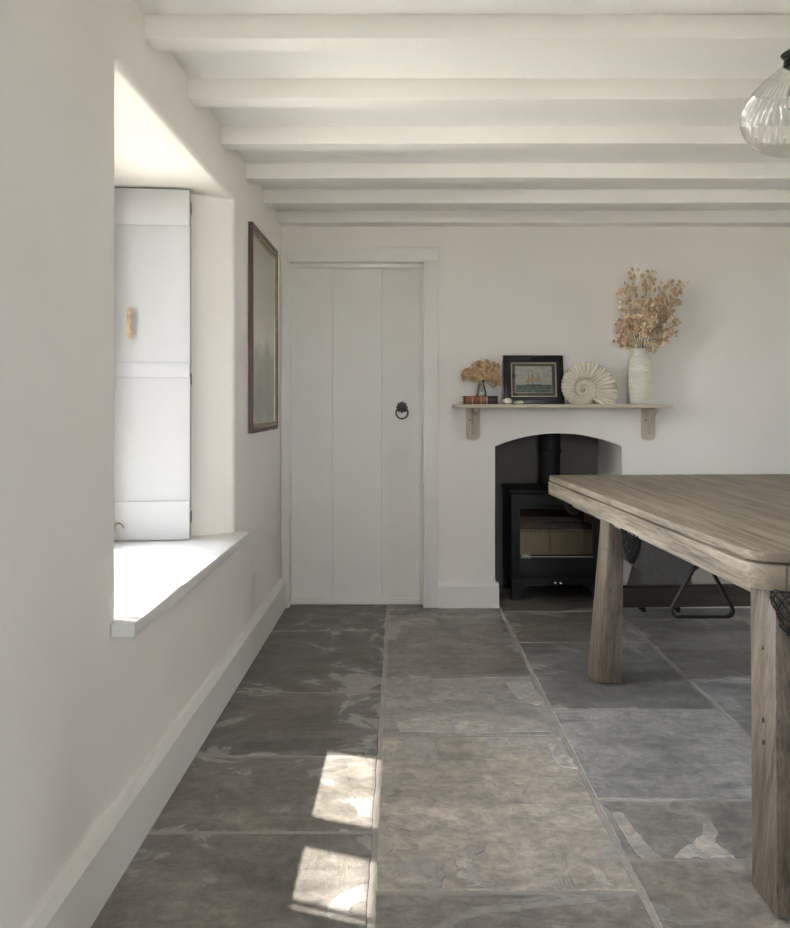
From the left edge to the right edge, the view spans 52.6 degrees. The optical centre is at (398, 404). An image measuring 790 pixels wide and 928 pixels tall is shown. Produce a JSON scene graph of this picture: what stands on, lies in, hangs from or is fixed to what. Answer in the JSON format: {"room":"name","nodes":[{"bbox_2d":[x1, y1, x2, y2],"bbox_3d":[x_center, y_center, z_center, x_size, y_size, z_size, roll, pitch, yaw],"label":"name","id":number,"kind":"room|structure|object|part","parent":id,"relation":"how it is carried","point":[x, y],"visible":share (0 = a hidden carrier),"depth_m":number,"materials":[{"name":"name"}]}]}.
{"room":"traditional dwelling","nodes":[
{"label":"traditional dwelling","id":0,"kind":"room"},
{"bbox_2d":[0,0,280,927],"bbox_3d":[-1.003,-0.060,1.650,0.600,2.600,6.109,0,0,1],"label":"wall","id":1,"kind":"structure","parent":0,"point":[89,109],"depth_m":1.78,"materials":[{"name":"white paint"}]},
{"bbox_2d":[114,188,191,540],"bbox_3d":[-0.955,-0.155,3.093,0.292,1.360,0.056,0,0,-6],"label":"window shutter","id":2,"kind":"object","parent":1,"relation":"attached to","point":[153,375],"visible":0.94,"depth_m":3.10,"materials":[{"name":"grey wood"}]},
{"bbox_3d":[-1.035,-0.311,3.069,0.022,0.122,0.020,0,0,0],"label":"handle","id":3,"kind":"part","parent":2,"relation":"part of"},
{"bbox_3d":[-0.957,0.450,3.099,0.288,0.150,0.010,0,0,-6],"label":"rail","id":4,"kind":"part","parent":2,"relation":"part of","materials":[{"name":"grey wood"}]},
{"bbox_3d":[-0.957,-0.134,3.099,0.288,0.057,0.010,0,0,-6],"label":"rail","id":5,"kind":"part","parent":2,"relation":"part of","materials":[{"name":"grey wood"}]},
{"bbox_3d":[-0.957,-0.765,3.099,0.288,0.140,0.010,0,0,-6],"label":"rail","id":6,"kind":"part","parent":2,"relation":"part of","materials":[{"name":"grey wood"}]},
{"bbox_2d":[21,578,285,927],"bbox_3d":[-0.689,1.058,1.600,0.030,0.165,5.801,0,0,1],"label":"baseboard","id":7,"kind":"structure","parent":1,"relation":"attached to","point":[76,898],"depth_m":2.12,"materials":[{"name":"white"}]},
{"bbox_2d":[111,532,249,637],"bbox_3d":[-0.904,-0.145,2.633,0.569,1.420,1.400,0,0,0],"label":"window sill","id":8,"kind":"structure","parent":1,"relation":"in","point":[150,576],"depth_m":2.55,"materials":[{"name":"white"}]},
{"bbox_2d":[248,222,277,433],"bbox_3d":[-0.660,-0.345,3.925,0.021,0.950,0.681,0,0,1],"label":"framed picture","id":9,"kind":"object","parent":1,"relation":"attached to","point":[262,255],"visible":1,"depth_m":3.87,"materials":[{"name":"brown wood"}]},
{"bbox_2d":[145,14,789,50],"bbox_3d":[1.812,-1.039,2.227,5.076,0.077,0.082,0,0,0],"label":"ceiling beam","id":10,"kind":"structure","parent":1,"relation":"attached to","point":[163,32],"depth_m":2.19,"materials":[{"name":"white paint"}]},
{"bbox_2d":[188,79,789,107],"bbox_3d":[1.815,-1.038,2.658,5.070,0.078,0.082,0,0,0],"label":"ceiling beam","id":11,"kind":"structure","parent":1,"relation":"attached to","point":[364,93],"depth_m":2.62,"materials":[{"name":"white paint"}]},
{"bbox_2d":[221,126,789,150],"bbox_3d":[1.818,-1.038,3.110,5.064,0.077,0.083,0,0,0],"label":"ceiling beam","id":12,"kind":"structure","parent":1,"relation":"attached to","point":[298,138],"depth_m":3.07,"materials":[{"name":"white paint"}]},
{"bbox_2d":[246,163,789,182],"bbox_3d":[1.821,-1.038,3.579,5.057,0.077,0.082,0,0,0],"label":"ceiling beam","id":13,"kind":"structure","parent":1,"relation":"attached to","point":[255,172],"depth_m":3.54,"materials":[{"name":"white paint"}]},
{"bbox_2d":[264,189,789,206],"bbox_3d":[1.824,-1.038,4.009,5.051,0.078,0.082,0,0,0],"label":"ceiling beam","id":14,"kind":"structure","parent":1,"relation":"attached to","point":[272,197],"depth_m":3.97,"materials":[{"name":"white paint"}]},
{"bbox_2d":[91,585,789,927],"bbox_3d":[1.200,1.145,1.190,6.394,0.014,8.629,0,0,0],"label":"floor","id":15,"kind":"structure","parent":0,"point":[456,813],"depth_m":2.42,"materials":[{"name":"grey stone"}]},
{"bbox_2d":[148,605,751,927],"bbox_3d":[1.550,1.166,1.950,5.900,0.048,6.900,0,0,0],"label":"joint","id":16,"kind":"object","parent":15,"relation":"attached to","point":[372,892],"depth_m":2.22,"materials":[{"name":"concrete"}]},
{"bbox_2d":[501,433,599,600],"bbox_3d":[0.917,0.390,4.826,0.554,1.500,0.408,0,0,0],"label":"wood stove","id":17,"kind":"object","parent":15,"relation":"on","point":[544,544],"visible":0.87,"depth_m":4.72,"materials":[{"name":"black"}]},
{"bbox_3d":[0.679,1.077,4.995,0.046,0.125,0.050,0,0,0],"label":"leg","id":18,"kind":"part","parent":17,"relation":"part of","materials":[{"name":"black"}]},
{"bbox_3d":[0.917,0.506,4.835,0.554,0.022,0.390,0,0,0],"label":"plate","id":19,"kind":"part","parent":17,"relation":"part of","materials":[{"name":"black metal"}]},
{"bbox_3d":[0.917,1.076,4.666,0.522,0.128,0.028,0,0,0],"label":"leg","id":20,"kind":"part","parent":17,"relation":"part of","materials":[{"name":"black metal"}]},
{"bbox_2d":[600,520,699,611],"bbox_3d":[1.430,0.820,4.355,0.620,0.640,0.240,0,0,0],"label":"tub chair","id":21,"kind":"object","parent":15,"relation":"on","point":[654,565],"visible":0.21,"depth_m":4.24,"materials":[{"name":"grey fabric"}]},
{"bbox_2d":[669,564,734,618],"bbox_3d":[0.966,0.585,2.550,0.203,0.190,0.018,0,0,0],"label":"chair leg","id":22,"kind":"object","parent":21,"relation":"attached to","point":[731,613],"visible":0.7,"depth_m":2.54,"materials":[{"name":"black metal"}]},
{"bbox_2d":[549,474,789,916],"bbox_3d":[1.418,0.746,2.911,1.277,0.788,2.228,0,0,-3],"label":"dining table","id":23,"kind":"object","parent":15,"relation":"on","point":[735,528],"visible":1,"depth_m":2.39,"materials":[{"name":"brown wood"}]},
{"bbox_3d":[0.853,0.787,3.269,0.096,0.694,0.192,0,0,-10],"label":"leg","id":24,"kind":"part","parent":23,"relation":"part of","materials":[{"name":"brown wood"}]},
{"bbox_3d":[1.417,0.463,2.926,1.100,0.044,1.797,0,0,-3],"label":"sub frame","id":25,"kind":"part","parent":23,"relation":"part of","materials":[{"name":"brown wood"}]},
{"bbox_3d":[0.846,0.412,2.943,0.110,0.060,2.107,0,0,-3],"label":"long rail","id":26,"kind":"part","parent":23,"relation":"part of","materials":[{"name":"brown wood"}]},
{"bbox_3d":[0.900,0.787,1.903,0.136,0.694,0.272,0,0,0],"label":"leg","id":27,"kind":"part","parent":23,"relation":"part of","materials":[{"name":"brown wood"}]},
{"bbox_3d":[1.464,0.412,1.974,1.097,0.060,0.110,0,0,-3],"label":"rail","id":28,"kind":"part","parent":23,"relation":"part of","materials":[{"name":"brown wood"}]},
{"bbox_2d":[135,0,789,209],"bbox_3d":[1.500,-1.127,1.650,6.000,0.120,6.300,0,0,0],"label":"ceiling","id":29,"kind":"structure","parent":0,"point":[649,64],"depth_m":2.60,"materials":[{"name":"white paint"}]},
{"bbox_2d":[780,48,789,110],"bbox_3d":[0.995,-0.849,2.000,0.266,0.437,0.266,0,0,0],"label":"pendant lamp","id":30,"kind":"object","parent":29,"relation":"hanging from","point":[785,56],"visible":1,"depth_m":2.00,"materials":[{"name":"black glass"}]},
{"bbox_3d":[0.995,-0.770,2.000,0.048,0.082,0.048,0,0,0],"label":"bulb","id":31,"kind":"part","parent":30,"relation":"part of","materials":[{"name":"clear glass"}]},
{"bbox_2d":[281,226,789,581],"bbox_3d":[1.600,-0.060,4.575,5.800,2.600,0.150,0,0,0],"label":"wall","id":32,"kind":"structure","parent":0,"point":[503,290],"depth_m":4.50,"materials":[{"name":"white paint"}]},
{"bbox_2d":[291,268,419,604],"bbox_3d":[-0.239,0.169,4.584,0.756,1.943,0.072,0,0,0],"label":"door","id":33,"kind":"structure","parent":32,"relation":"in","point":[356,331],"depth_m":4.58,"materials":[{"name":"paint"}]},
{"bbox_2d":[281,247,437,607],"bbox_3d":[-0.221,0.130,4.537,0.879,2.020,0.126,0,0,0],"label":"trim","id":34,"kind":"structure","parent":32,"relation":"attached to","point":[424,258],"depth_m":4.48,"materials":[{"name":"white wood"}]},
{"bbox_2d":[438,580,498,607],"bbox_3d":[0.390,1.069,4.639,0.341,0.142,0.322,0,0,0],"label":"baseboard","id":35,"kind":"structure","parent":32,"relation":"attached to","point":[450,594],"depth_m":4.48,"materials":[{"name":"white paint"}]},
{"bbox_2d":[278,210,789,226],"bbox_3d":[1.827,-1.038,4.444,5.046,0.077,0.104,0,0,0],"label":"ceiling beam","id":36,"kind":"structure","parent":32,"relation":"attached to","point":[762,218],"depth_m":4.39,"materials":[{"name":"white paint"}]},
{"bbox_2d":[495,433,597,584],"bbox_3d":[0.897,0.390,4.950,0.914,1.700,0.600,0,0,0],"label":"fireplace","id":37,"kind":"object","parent":32,"relation":"attached to","point":[516,460],"depth_m":5.06,"materials":[{"name":"paint"}]},
{"bbox_2d":[452,404,672,439],"bbox_3d":[0.886,0.100,4.400,1.177,0.203,0.200,0,0,0],"label":"mantel shelf","id":38,"kind":"object","parent":32,"relation":"attached to","point":[648,411],"visible":1,"depth_m":4.35,"materials":[{"name":"beige paint"}]},
{"bbox_2d":[462,396,497,403],"bbox_3d":[0.443,-0.024,4.385,0.185,0.047,0.130,0,0,0],"label":"book","id":39,"kind":"object","parent":38,"relation":"on","point":[466,399],"visible":0.98,"depth_m":4.33,"materials":[{"name":"paper"}]},
{"bbox_2d":[476,381,486,395],"bbox_3d":[0.452,-0.088,4.385,0.057,0.084,0.057,0,0,0],"label":"glass bottle","id":40,"kind":"object","parent":39,"relation":"on","point":[477,393],"visible":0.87,"depth_m":4.38,"materials":[{"name":"clear glass"}]},
{"bbox_2d":[461,358,502,391],"bbox_3d":[0.452,-0.161,4.382,0.211,0.189,0.185,0,0,33],"label":"hydrangea","id":41,"kind":"object","parent":40,"relation":"in","point":[481,372],"visible":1,"depth_m":4.36,"materials":[{"name":"brown plant"}]},
{"bbox_2d":[502,398,511,403],"bbox_3d":[0.584,-0.019,4.335,0.053,0.034,0.040,0,0,0],"label":"seashell","id":42,"kind":"object","parent":38,"relation":"on","point":[506,400],"visible":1,"depth_m":4.32,"materials":[{"name":"white"}]},
{"bbox_2d":[503,355,564,403],"bbox_3d":[0.746,-0.138,4.430,0.331,0.271,0.067,0,0,0],"label":"framed print","id":43,"kind":"object","parent":38,"relation":"on","point":[529,379],"visible":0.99,"depth_m":4.43,"materials":[{"name":"black wood"}]},
{"bbox_2d":[561,361,617,403],"bbox_3d":[1.031,-0.118,4.335,0.306,0.231,0.097,0,0,0],"label":"ammonite","id":44,"kind":"object","parent":38,"relation":"on","point":[600,387],"visible":0.98,"depth_m":4.31,"materials":[{"name":"stone"}]},
{"bbox_2d":[628,348,653,403],"bbox_3d":[1.325,-0.154,4.385,0.136,0.304,0.136,0,0,33],"label":"vase","id":45,"kind":"object","parent":38,"relation":"on","point":[640,379],"visible":0.97,"depth_m":4.33,"materials":[{"name":"ceramic"}]},
{"bbox_2d":[613,267,689,354],"bbox_3d":[1.367,-0.485,4.355,0.422,0.528,0.245,0,0,-11],"label":"dried honesty","id":46,"kind":"object","parent":45,"relation":"in","point":[647,322],"visible":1,"depth_m":4.35,"materials":[{"name":"beige plant"}]},
{"bbox_2d":[598,439,614,474],"bbox_3d":[0.897,0.390,4.900,0.914,1.700,0.500,0,0,0],"label":"wall","id":47,"kind":"structure","parent":32,"relation":"attached to","point":[606,451],"depth_m":4.84,"materials":[{"name":"white paint"}]},
{"bbox_2d":[623,582,750,607],"bbox_3d":[2.767,1.069,4.489,3.066,0.142,0.022,0,0,0],"label":"baseboard","id":48,"kind":"structure","parent":32,"relation":"attached to","point":[624,583],"depth_m":4.48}
]}

